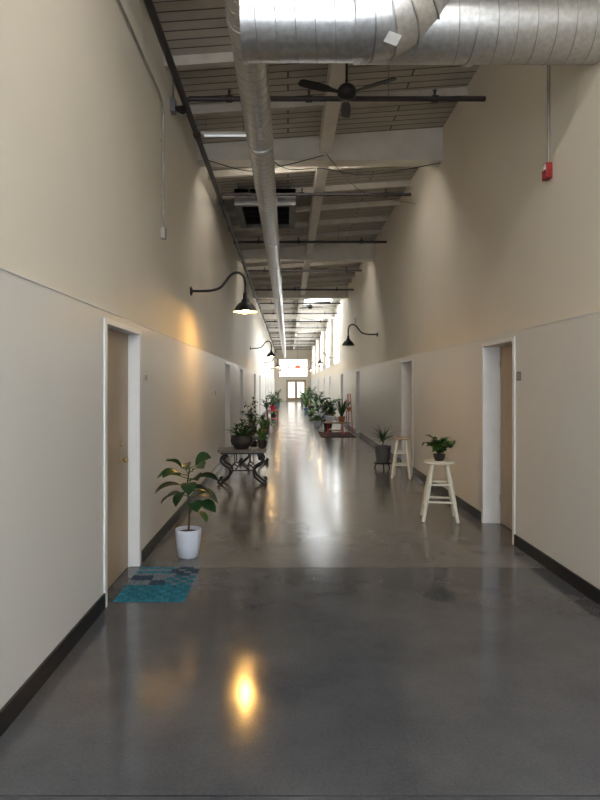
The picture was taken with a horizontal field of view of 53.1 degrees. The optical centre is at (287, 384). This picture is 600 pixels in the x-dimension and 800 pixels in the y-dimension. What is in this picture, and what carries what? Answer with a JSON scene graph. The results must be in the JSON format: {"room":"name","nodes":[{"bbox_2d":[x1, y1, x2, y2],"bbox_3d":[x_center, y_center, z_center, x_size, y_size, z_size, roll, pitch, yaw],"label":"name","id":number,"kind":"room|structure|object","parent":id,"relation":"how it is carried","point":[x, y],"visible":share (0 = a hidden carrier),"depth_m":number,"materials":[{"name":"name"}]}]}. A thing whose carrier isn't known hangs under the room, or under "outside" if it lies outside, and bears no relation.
{"room":"building corridor","nodes":[
{"label":"building corridor","id":0,"kind":"room"},
{"bbox_2d":[0,0,274,708],"bbox_3d":[-1.520,-1.085,29.000,0.320,5.470,66.000,0,0,0],"label":"wall","id":1,"kind":"structure","parent":0,"point":[81,108],"depth_m":4.07,"materials":[{"name":"paint"}]},
{"bbox_2d":[104,317,140,607],"bbox_3d":[-1.424,0.575,4.970,0.152,2.150,1.090,0,0,0],"label":"door","id":2,"kind":"structure","parent":1,"relation":"in","point":[122,342],"depth_m":5.19,"materials":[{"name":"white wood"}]},
{"bbox_2d":[0,405,270,736],"bbox_3d":[-1.353,1.593,29.000,0.014,0.115,66.000,0,0,0],"label":"baseboard","id":3,"kind":"structure","parent":1,"relation":"attached to","point":[10,711],"depth_m":3.60,"materials":[{"name":"black rubber"}]},
{"bbox_2d":[0,267,274,379],"bbox_3d":[-1.367,-0.554,29.000,0.026,0.008,66.000,0,0,0],"label":"trim","id":4,"kind":"structure","parent":1,"relation":"attached to","point":[2,268],"depth_m":4.00,"materials":[{"name":"paint"}]},
{"bbox_2d":[117,0,166,239],"bbox_3d":[-1.355,-2.346,1.335,0.050,1.512,10.470,0,0,0],"label":"conduit","id":5,"kind":"object","parent":1,"relation":"attached to","point":[163,231],"visible":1,"depth_m":6.49,"materials":[{"name":"beige metal"}]},
{"bbox_2d":[170,78,185,114],"bbox_3d":[-1.296,-3.412,7.035,0.224,0.517,0.134,0,0,25],"label":"security camera","id":6,"kind":"object","parent":1,"relation":"attached to","point":[174,109],"visible":0.86,"depth_m":7.00,"materials":[{"name":"grey metal"}]},
{"bbox_2d":[190,271,256,313],"bbox_3d":[-0.906,-1.312,8.500,0.947,0.600,0.344,0,0,0],"label":"wall lamp","id":7,"kind":"object","parent":1,"relation":"attached to","point":[244,306],"visible":1,"depth_m":8.48,"materials":[{"name":"black metal"}]},
{"bbox_2d":[225,362,229,455],"bbox_3d":[-1.424,0.575,13.500,0.152,2.150,1.090,0,0,0],"label":"door","id":8,"kind":"structure","parent":1,"relation":"in","point":[227,365],"depth_m":13.99,"materials":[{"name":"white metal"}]},
{"bbox_2d":[240,367,242,429],"bbox_3d":[-1.424,0.575,17.500,0.152,2.150,1.090,0,0,0],"label":"door","id":9,"kind":"structure","parent":1,"relation":"in","point":[241,369],"depth_m":17.99,"materials":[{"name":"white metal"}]},
{"bbox_2d":[254,373,255,415],"bbox_3d":[-1.424,0.575,24.500,0.152,2.150,1.090,0,0,0],"label":"door","id":10,"kind":"structure","parent":1,"relation":"in","point":[254,373],"depth_m":24.99,"materials":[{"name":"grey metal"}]},
{"bbox_2d":[259,374,260,415],"bbox_3d":[-1.424,0.575,29.000,0.152,2.150,1.090,0,0,0],"label":"door","id":11,"kind":"structure","parent":1,"relation":"in","point":[259,374],"depth_m":28.46,"materials":[{"name":"white metal"}]},
{"bbox_2d":[250,341,275,356],"bbox_3d":[-0.906,-1.312,21.800,0.947,0.600,0.344,0,0,0],"label":"wall lamp","id":12,"kind":"object","parent":1,"relation":"attached to","point":[271,354],"visible":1,"depth_m":21.78,"materials":[{"name":"black metal"}]},
{"bbox_2d":[275,347,310,400],"bbox_3d":[0.490,-1.300,62.100,4.300,5.900,0.200,0,0,0],"label":"wall","id":13,"kind":"structure","parent":0,"point":[280,382],"depth_m":62.00,"materials":[{"name":"beige paint"}]},
{"bbox_2d":[279,359,307,376],"bbox_3d":[0.555,-1.755,61.960,3.010,1.910,0.060,0,0,0],"label":"window","id":14,"kind":"structure","parent":13,"relation":"in","point":[288,369],"depth_m":61.97,"materials":[{"name":"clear glass"}]},
{"bbox_2d":[286,380,305,400],"bbox_3d":[0.835,0.560,61.965,2.010,2.180,0.070,0,0,0],"label":"door","id":15,"kind":"structure","parent":13,"relation":"in","point":[292,386],"depth_m":61.94,"materials":[{"name":"clear glass"}]},
{"bbox_2d":[0,401,599,799],"bbox_3d":[0.490,1.750,29.000,4.200,0.200,66.000,0,0,0],"label":"floor","id":16,"kind":"structure","parent":0,"point":[328,640],"depth_m":3.59,"materials":[{"name":"grey concrete"}]},
{"bbox_2d":[113,567,199,601],"bbox_3d":[-1.062,1.643,4.990,0.545,0.011,0.860,0,0,0],"label":"door mat","id":17,"kind":"object","parent":16,"relation":"on","point":[148,584],"visible":1,"depth_m":4.91,"materials":[{"name":"teal fabric"}]},
{"bbox_2d":[155,452,218,558],"bbox_3d":[-0.971,1.152,5.773,0.601,0.996,0.524,0,0,0],"label":"fiddle leaf fig","id":18,"kind":"object","parent":16,"relation":"on","point":[188,538],"visible":1,"depth_m":5.69,"materials":[{"name":"plant"}]},
{"bbox_2d":[217,447,267,484],"bbox_3d":[-0.760,1.360,10.100,0.829,0.580,0.460,0,0,0],"label":"table","id":19,"kind":"object","parent":16,"relation":"on","point":[225,451],"visible":1,"depth_m":9.92,"materials":[{"name":"metal"}]},
{"bbox_2d":[226,419,256,448],"bbox_3d":[-0.762,0.815,10.113,0.588,0.511,0.718,0,0,-44],"label":"potted plant","id":20,"kind":"object","parent":19,"relation":"on","point":[240,440],"visible":0.99,"depth_m":9.98,"materials":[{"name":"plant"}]},
{"bbox_2d":[255,426,269,448],"bbox_3d":[-0.429,0.868,10.144,0.285,0.404,0.309,0,0,0],"label":"spider plant","id":21,"kind":"object","parent":19,"relation":"on","point":[261,441],"visible":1,"depth_m":10.07,"materials":[{"name":"green plant"}]},
{"bbox_2d":[245,414,258,446],"bbox_3d":[-0.934,1.190,15.618,0.368,0.920,0.482,0,0,0],"label":"potted ficus","id":22,"kind":"object","parent":16,"relation":"on","point":[254,418],"visible":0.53,"depth_m":15.55,"materials":[{"name":"plant"}]},
{"bbox_2d":[239,435,268,463],"bbox_3d":[-0.720,1.360,12.700,0.629,0.580,0.420,0,0,0],"label":"table","id":23,"kind":"object","parent":16,"relation":"on","point":[255,437],"visible":0.37,"depth_m":12.54,"materials":[{"name":"metal"}]},
{"bbox_2d":[240,397,257,435],"bbox_3d":[-0.800,0.663,12.732,0.331,0.814,0.415,0,0,30],"label":"jade plant","id":24,"kind":"object","parent":23,"relation":"on","point":[250,416],"visible":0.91,"depth_m":12.65,"materials":[{"name":"green plant"}]},
{"bbox_2d":[257,418,270,431],"bbox_3d":[-0.483,0.855,12.605,0.404,0.430,0.371,0,0,-26],"label":"aloe","id":25,"kind":"object","parent":23,"relation":"on","point":[262,425],"visible":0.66,"depth_m":12.57,"materials":[{"name":"plant"}]},
{"bbox_2d":[258,413,269,428],"bbox_3d":[-0.832,1.250,19.995,0.689,0.800,0.689,0,0,-32],"label":"dracaena","id":26,"kind":"object","parent":16,"relation":"on","point":[261,416],"visible":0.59,"depth_m":19.95,"materials":[{"name":"plant"}]},
{"bbox_2d":[261,398,272,420],"bbox_3d":[-0.841,1.066,24.003,0.593,1.169,0.509,0,0,0],"label":"potted ficus","id":27,"kind":"object","parent":16,"relation":"on","point":[266,403],"visible":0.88,"depth_m":23.97,"materials":[{"name":"plant"}]},
{"bbox_2d":[260,417,274,429],"bbox_3d":[-0.807,1.419,22.216,0.774,0.461,0.751,0,0,0],"label":"potted fern","id":28,"kind":"object","parent":16,"relation":"on","point":[267,427],"visible":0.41,"depth_m":22.12,"materials":[{"name":"green plant"}]},
{"bbox_2d":[267,410,277,422],"bbox_3d":[-0.680,1.380,26.500,0.500,0.540,0.400,0,0,0],"label":"plant stand","id":29,"kind":"object","parent":16,"relation":"on","point":[267,410],"visible":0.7,"depth_m":26.31,"materials":[{"name":"red paint"}]},
{"bbox_2d":[267,394,277,409],"bbox_3d":[-0.762,0.759,26.545,0.601,0.700,0.502,0,0,39],"label":"begonias","id":30,"kind":"object","parent":29,"relation":"on","point":[272,407],"visible":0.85,"depth_m":26.44,"materials":[{"name":"green plant"}]},
{"bbox_2d":[268,409,278,417],"bbox_3d":[-0.711,1.387,29.003,0.848,0.525,0.755,0,0,-31],"label":"potted fern","id":31,"kind":"object","parent":16,"relation":"on","point":[273,415],"visible":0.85,"depth_m":28.88,"materials":[{"name":"green plant"}]},
{"bbox_2d":[299,390,304,404],"bbox_3d":[1.203,1.032,49.025,0.846,1.235,0.668,0,0,-26],"label":"monstera","id":32,"kind":"object","parent":16,"relation":"on","point":[300,391],"visible":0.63,"depth_m":48.86,"materials":[{"name":"plant"}]},
{"bbox_2d":[298,390,308,408],"bbox_3d":[1.226,0.926,41.174,1.025,1.448,1.388,0,0,13],"label":"potted palm","id":33,"kind":"object","parent":16,"relation":"on","point":[305,395],"visible":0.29,"depth_m":41.14,"materials":[{"name":"plant"}]},
{"bbox_2d":[301,396,309,412],"bbox_3d":[1.112,1.117,35.988,1.106,1.065,1.220,0,0,0],"label":"potted palm","id":34,"kind":"object","parent":16,"relation":"on","point":[304,398],"visible":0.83,"depth_m":35.91,"materials":[{"name":"plant"}]},
{"bbox_2d":[306,390,313,415],"bbox_3d":[1.210,0.934,31.985,0.595,1.432,0.654,0,0,0],"label":"potted ficus","id":35,"kind":"object","parent":16,"relation":"on","point":[309,396],"visible":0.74,"depth_m":31.97,"materials":[{"name":"plant"}]},
{"bbox_2d":[304,408,317,419],"bbox_3d":[1.136,1.347,28.598,0.818,0.607,0.849,0,0,0],"label":"potted fern","id":36,"kind":"object","parent":16,"relation":"on","point":[312,412],"visible":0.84,"depth_m":28.50,"materials":[{"name":"green plant"}]},
{"bbox_2d":[306,386,315,409],"bbox_3d":[1.495,0.853,38.526,0.763,1.595,0.595,0,0,-29],"label":"potted ficus","id":37,"kind":"object","parent":16,"relation":"on","point":[310,388],"visible":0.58,"depth_m":38.52,"materials":[{"name":"plant"}]},
{"bbox_2d":[306,392,323,414],"bbox_3d":[1.467,0.987,30.214,1.202,1.326,1.162,0,0,33],"label":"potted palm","id":38,"kind":"object","parent":16,"relation":"on","point":[315,405],"visible":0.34,"depth_m":30.15,"materials":[{"name":"plant"}]},
{"bbox_2d":[308,414,324,426],"bbox_3d":[1.152,1.370,23.596,0.842,0.560,0.807,0,0,0],"label":"potted fern","id":39,"kind":"object","parent":16,"relation":"on","point":[316,418],"visible":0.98,"depth_m":23.52,"materials":[{"name":"green plant"}]},
{"bbox_2d":[312,391,323,419],"bbox_3d":[1.362,0.958,25.767,0.530,1.385,0.647,0,0,-35],"label":"potted ficus","id":40,"kind":"object","parent":16,"relation":"on","point":[319,395],"visible":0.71,"depth_m":25.79,"materials":[{"name":"plant"}]},
{"bbox_2d":[317,397,341,428],"bbox_3d":[1.482,1.047,22.579,0.772,1.206,0.916,0,0,-38],"label":"monstera","id":41,"kind":"object","parent":16,"relation":"on","point":[320,401],"visible":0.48,"depth_m":22.53,"materials":[{"name":"plant"}]},
{"bbox_2d":[318,432,355,436],"bbox_3d":[1.600,1.643,19.900,1.100,0.013,2.000,0,0,0],"label":"woven rug","id":42,"kind":"object","parent":16,"relation":"on","point":[322,434],"visible":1,"depth_m":19.86,"materials":[{"name":"fabric"}]},
{"bbox_2d":[322,421,347,435],"bbox_3d":[1.550,1.426,19.700,0.840,0.421,0.840,0,0,0],"label":"table","id":43,"kind":"object","parent":42,"relation":"on","point":[325,422],"visible":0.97,"depth_m":19.46,"materials":[{"name":"brown wood"}]},
{"bbox_2d":[322,400,337,421],"bbox_3d":[1.321,0.857,19.593,0.588,0.715,0.528,0,0,27],"label":"rubber plant","id":44,"kind":"object","parent":43,"relation":"on","point":[328,408],"visible":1,"depth_m":19.56,"materials":[{"name":"green plant"}]},
{"bbox_2d":[334,396,347,421],"bbox_3d":[1.746,0.778,19.842,0.554,0.874,0.631,0,0,0],"label":"potted snake plant","id":45,"kind":"object","parent":43,"relation":"on","point":[342,408],"visible":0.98,"depth_m":19.72,"materials":[{"name":"green plant"}]},
{"bbox_2d":[345,394,352,432],"bbox_3d":[2.080,0.969,20.462,0.300,1.339,0.303,0,0,0],"label":"plant stand","id":46,"kind":"object","parent":42,"relation":"on","point":[351,411],"visible":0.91,"depth_m":20.43,"materials":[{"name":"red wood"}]},
{"bbox_2d":[370,424,397,469],"bbox_3d":[1.908,1.212,11.894,0.704,0.883,0.726,0,0,41],"label":"dracaena","id":47,"kind":"object","parent":16,"relation":"on","point":[382,452],"visible":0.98,"depth_m":11.75,"materials":[{"name":"grey ceramic"}]},
{"bbox_2d":[391,436,412,478],"bbox_3d":[2.030,1.291,10.700,0.354,0.722,0.354,0,0,16],"label":"wooden stool","id":48,"kind":"object","parent":16,"relation":"on","point":[397,438],"visible":1,"depth_m":10.60,"materials":[{"name":"beige wood"}]},
{"bbox_2d":[420,459,459,523],"bbox_3d":[1.860,1.292,7.380,0.446,0.723,0.446,0,0,9],"label":"wooden stool","id":49,"kind":"object","parent":16,"relation":"on","point":[427,489],"visible":0.96,"depth_m":7.25,"materials":[{"name":"beige wood"}]},
{"bbox_2d":[422,435,455,460],"bbox_3d":[1.861,0.776,7.380,0.369,0.309,0.422,0,0,-35],"label":"pothos","id":50,"kind":"object","parent":49,"relation":"on","point":[439,446],"visible":1,"depth_m":7.34,"materials":[{"name":"plant"}]},
{"bbox_2d":[144,0,479,348],"bbox_3d":[0.490,-3.850,29.000,4.300,0.402,66.000,0,0,0],"label":"ceiling","id":51,"kind":"structure","parent":0,"point":[189,27],"depth_m":8.40,"materials":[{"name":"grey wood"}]},
{"bbox_2d":[201,116,245,136],"bbox_3d":[-0.840,-3.523,8.030,0.640,0.401,0.060,0,0,0],"label":"strip light","id":52,"kind":"object","parent":51,"relation":"hanging from","point":[205,134],"visible":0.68,"depth_m":8.02,"materials":[{"name":"paint"}]},
{"bbox_2d":[234,183,261,228],"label":"ceiling vent","id":53,"kind":"object","parent":51,"relation":"in","point":[247,210],"depth_m":11.47,"materials":[{"name":"grey metal"}]},
{"bbox_2d":[224,0,285,357],"bbox_3d":[-0.330,-3.242,32.990,0.318,1.001,57.980,0,0,0],"label":"air duct","id":54,"kind":"object","parent":51,"relation":"hanging from","point":[253,78],"visible":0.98,"depth_m":6.88,"materials":[{"name":"metal"}]},
{"bbox_2d":[276,189,295,228],"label":"ceiling vent","id":55,"kind":"object","parent":51,"relation":"in","point":[286,205],"depth_m":11.35,"materials":[{"name":"grey metal"}]},
{"bbox_2d":[272,340,314,345],"bbox_3d":[0.490,-3.676,52.460,3.740,0.511,0.280,0,0,0],"label":"ceiling beam","id":56,"kind":"structure","parent":51,"relation":"attached to","point":[313,341],"depth_m":52.35,"materials":[{"name":"white metal"}]},
{"bbox_2d":[270,333,318,339],"bbox_3d":[0.490,-3.676,45.260,3.740,0.511,0.280,0,0,0],"label":"ceiling beam","id":57,"kind":"structure","parent":51,"relation":"attached to","point":[316,334],"depth_m":45.15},
{"bbox_2d":[266,323,324,330],"bbox_3d":[0.490,-3.676,38.060,3.740,0.511,0.280,0,0,0],"label":"ceiling beam","id":58,"kind":"structure","parent":51,"relation":"attached to","point":[317,324],"depth_m":37.95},
{"bbox_2d":[261,308,333,318],"bbox_3d":[0.490,-3.676,30.860,3.740,0.511,0.280,0,0,0],"label":"ceiling beam","id":59,"kind":"structure","parent":51,"relation":"attached to","point":[267,316],"depth_m":30.75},
{"bbox_2d":[253,285,347,298],"bbox_3d":[0.490,-3.676,23.660,3.740,0.511,0.280,0,0,0],"label":"ceiling beam","id":60,"kind":"structure","parent":51,"relation":"attached to","point":[260,294],"depth_m":23.55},
{"bbox_2d":[139,0,466,349],"bbox_3d":[0.490,-3.745,31.345,3.740,0.370,58.890,0,0,0],"label":"ceiling joists","id":61,"kind":"object","parent":51,"relation":"attached to","point":[221,59],"depth_m":11.50,"materials":[{"name":"beige wood"}]},
{"bbox_2d":[237,243,374,260],"bbox_3d":[0.490,-3.676,16.460,3.740,0.511,0.280,0,0,0],"label":"ceiling beam","id":62,"kind":"structure","parent":51,"relation":"attached to","point":[337,251],"depth_m":16.35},
{"bbox_2d":[300,304,322,308],"bbox_3d":[0.959,-3.479,24.422,1.009,0.739,0.988,0,0,0],"label":"ceiling fan","id":63,"kind":"object","parent":51,"relation":"hanging from","point":[309,306],"depth_m":24.48,"materials":[{"name":"black metal"}]},
{"bbox_2d":[143,0,485,352],"bbox_3d":[0.540,-3.575,29.000,3.620,0.550,65.960,0,0,0],"label":"pipes","id":64,"kind":"object","parent":51,"relation":"attached to","point":[149,4],"visible":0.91,"depth_m":7.14,"materials":[{"name":"grey metal"}]},
{"bbox_2d":[303,299,332,304],"bbox_3d":[1.375,-4.001,27.550,1.330,0.420,2.180,0,0,0],"label":"window","id":65,"kind":"structure","parent":51,"relation":"attached to","point":[305,300],"depth_m":28.60,"materials":[{"name":"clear glass"}]},
{"bbox_2d":[293,63,344,350],"bbox_3d":[0.570,-3.680,29.000,0.180,0.300,66.000,0,0,0],"label":"girder","id":66,"kind":"object","parent":51,"relation":"attached to","point":[336,72],"depth_m":9.07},
{"bbox_2d":[197,127,442,166],"bbox_3d":[0.490,-3.676,9.260,3.740,0.511,0.280,0,0,0],"label":"ceiling beam","id":67,"kind":"structure","parent":51,"relation":"attached to","point":[412,147],"depth_m":9.15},
{"bbox_2d":[298,63,396,117],"bbox_3d":[0.620,-3.470,6.664,1.032,0.721,0.933,0,0,0],"label":"ceiling fan","id":68,"kind":"object","parent":51,"relation":"hanging from","point":[346,92],"depth_m":6.46,"materials":[{"name":"black metal"}]},
{"bbox_2d":[240,0,599,66],"bbox_3d":[1.008,-3.141,4.446,2.706,1.503,0.718,0,0,0],"label":"air duct","id":69,"kind":"object","parent":51,"relation":"hanging from","point":[465,33],"visible":1,"depth_m":4.28,"materials":[{"name":"metal"}]},
{"bbox_2d":[209,154,438,203],"bbox_3d":[0.565,-3.299,9.799,3.535,0.352,2.411,0,0,0],"label":"cables","id":70,"kind":"object","parent":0,"point":[326,154],"depth_m":9.04,"materials":[{"name":"black rubber"}]},
{"bbox_2d":[311,61,599,588],"bbox_3d":[2.500,-1.215,29.000,0.320,5.730,66.000,0,0,0],"label":"wall","id":71,"kind":"structure","parent":0,"point":[486,247],"depth_m":6.48,"materials":[{"name":"paint"}]},
{"bbox_2d":[321,336,322,369],"bbox_3d":[2.445,-2.250,42.500,0.070,2.400,3.000,0,0,0],"label":"window","id":72,"kind":"structure","parent":71,"relation":"in","point":[322,336],"depth_m":42.48,"materials":[{"name":"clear glass"}]},
{"bbox_2d":[317,352,335,363],"bbox_3d":[1.887,-1.312,29.500,0.947,0.600,0.344,0,0,0],"label":"wall lamp","id":73,"kind":"object","parent":71,"relation":"attached to","point":[319,361],"visible":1,"depth_m":29.47,"materials":[{"name":"black metal"}]},
{"bbox_2d":[327,327,328,366],"bbox_3d":[2.445,-2.250,36.000,0.070,2.400,3.000,0,0,0],"label":"window","id":74,"kind":"structure","parent":71,"relation":"in","point":[328,327],"depth_m":35.98,"materials":[{"name":"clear glass"}]},
{"bbox_2d":[329,376,330,413],"bbox_3d":[2.454,0.575,33.500,0.252,2.150,1.090,0,0,0],"label":"door","id":75,"kind":"structure","parent":71,"relation":"in","point":[329,376],"depth_m":33.99,"materials":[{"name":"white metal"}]},
{"bbox_2d":[335,313,338,363],"bbox_3d":[2.445,-2.250,29.500,0.070,2.400,3.000,0,0,0],"label":"window","id":76,"kind":"structure","parent":71,"relation":"in","point":[337,316],"depth_m":29.48,"materials":[{"name":"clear glass"}]},
{"bbox_2d":[341,373,342,404],"bbox_3d":[2.454,0.575,26.000,0.252,2.150,1.090,0,0,0],"label":"door","id":77,"kind":"structure","parent":71,"relation":"in","point":[342,373],"depth_m":26.48,"materials":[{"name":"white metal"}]},
{"bbox_2d":[356,370,359,432],"bbox_3d":[2.454,0.575,20.100,0.252,2.150,1.090,0,0,0],"label":"door","id":78,"kind":"structure","parent":71,"relation":"in","point":[357,371],"depth_m":20.59,"materials":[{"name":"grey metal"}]},
{"bbox_2d":[342,324,377,346],"bbox_3d":[1.887,-1.312,15.800,0.947,0.600,0.344,0,0,0],"label":"wall lamp","id":79,"kind":"object","parent":71,"relation":"attached to","point":[348,342],"visible":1,"depth_m":15.78,"materials":[{"name":"black metal"}]},
{"bbox_2d":[401,358,412,472],"bbox_3d":[2.454,0.575,11.775,0.252,2.150,1.140,0,0,0],"label":"door","id":80,"kind":"structure","parent":71,"relation":"in","point":[406,365],"depth_m":12.29,"materials":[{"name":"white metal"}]},
{"bbox_2d":[312,401,599,605],"bbox_3d":[2.333,1.593,29.000,0.014,0.115,66.000,0,0,0],"label":"baseboard","id":81,"kind":"structure","parent":71,"relation":"attached to","point":[580,584],"depth_m":5.55,"materials":[{"name":"black rubber"}]},
{"bbox_2d":[315,311,599,378],"bbox_3d":[2.347,-0.554,29.000,0.026,0.008,66.000,0,0,0],"label":"trim","id":82,"kind":"structure","parent":71,"relation":"attached to","point":[595,311],"depth_m":6.38,"materials":[{"name":"paint"}]},
{"bbox_2d":[481,336,514,544],"bbox_3d":[2.454,0.575,6.700,0.252,2.150,1.050,0,0,0],"label":"door","id":83,"kind":"structure","parent":71,"relation":"in","point":[497,356],"depth_m":7.17,"materials":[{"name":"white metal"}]},
{"bbox_2d":[516,372,520,380],"bbox_3d":[2.333,-0.090,6.070,0.014,0.090,0.100,0,0,0],"label":"number sign","id":84,"kind":"object","parent":71,"relation":"attached to","point":[518,374],"visible":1,"depth_m":6.05,"materials":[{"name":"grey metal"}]},
{"bbox_2d":[542,65,552,180],"bbox_3d":[2.329,-2.885,5.400,0.062,2.070,0.100,0,0,0],"label":"fire alarm strobe","id":85,"kind":"object","parent":71,"relation":"attached to","point":[547,168],"visible":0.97,"depth_m":5.39,"materials":[{"name":"red paint"}]}
]}

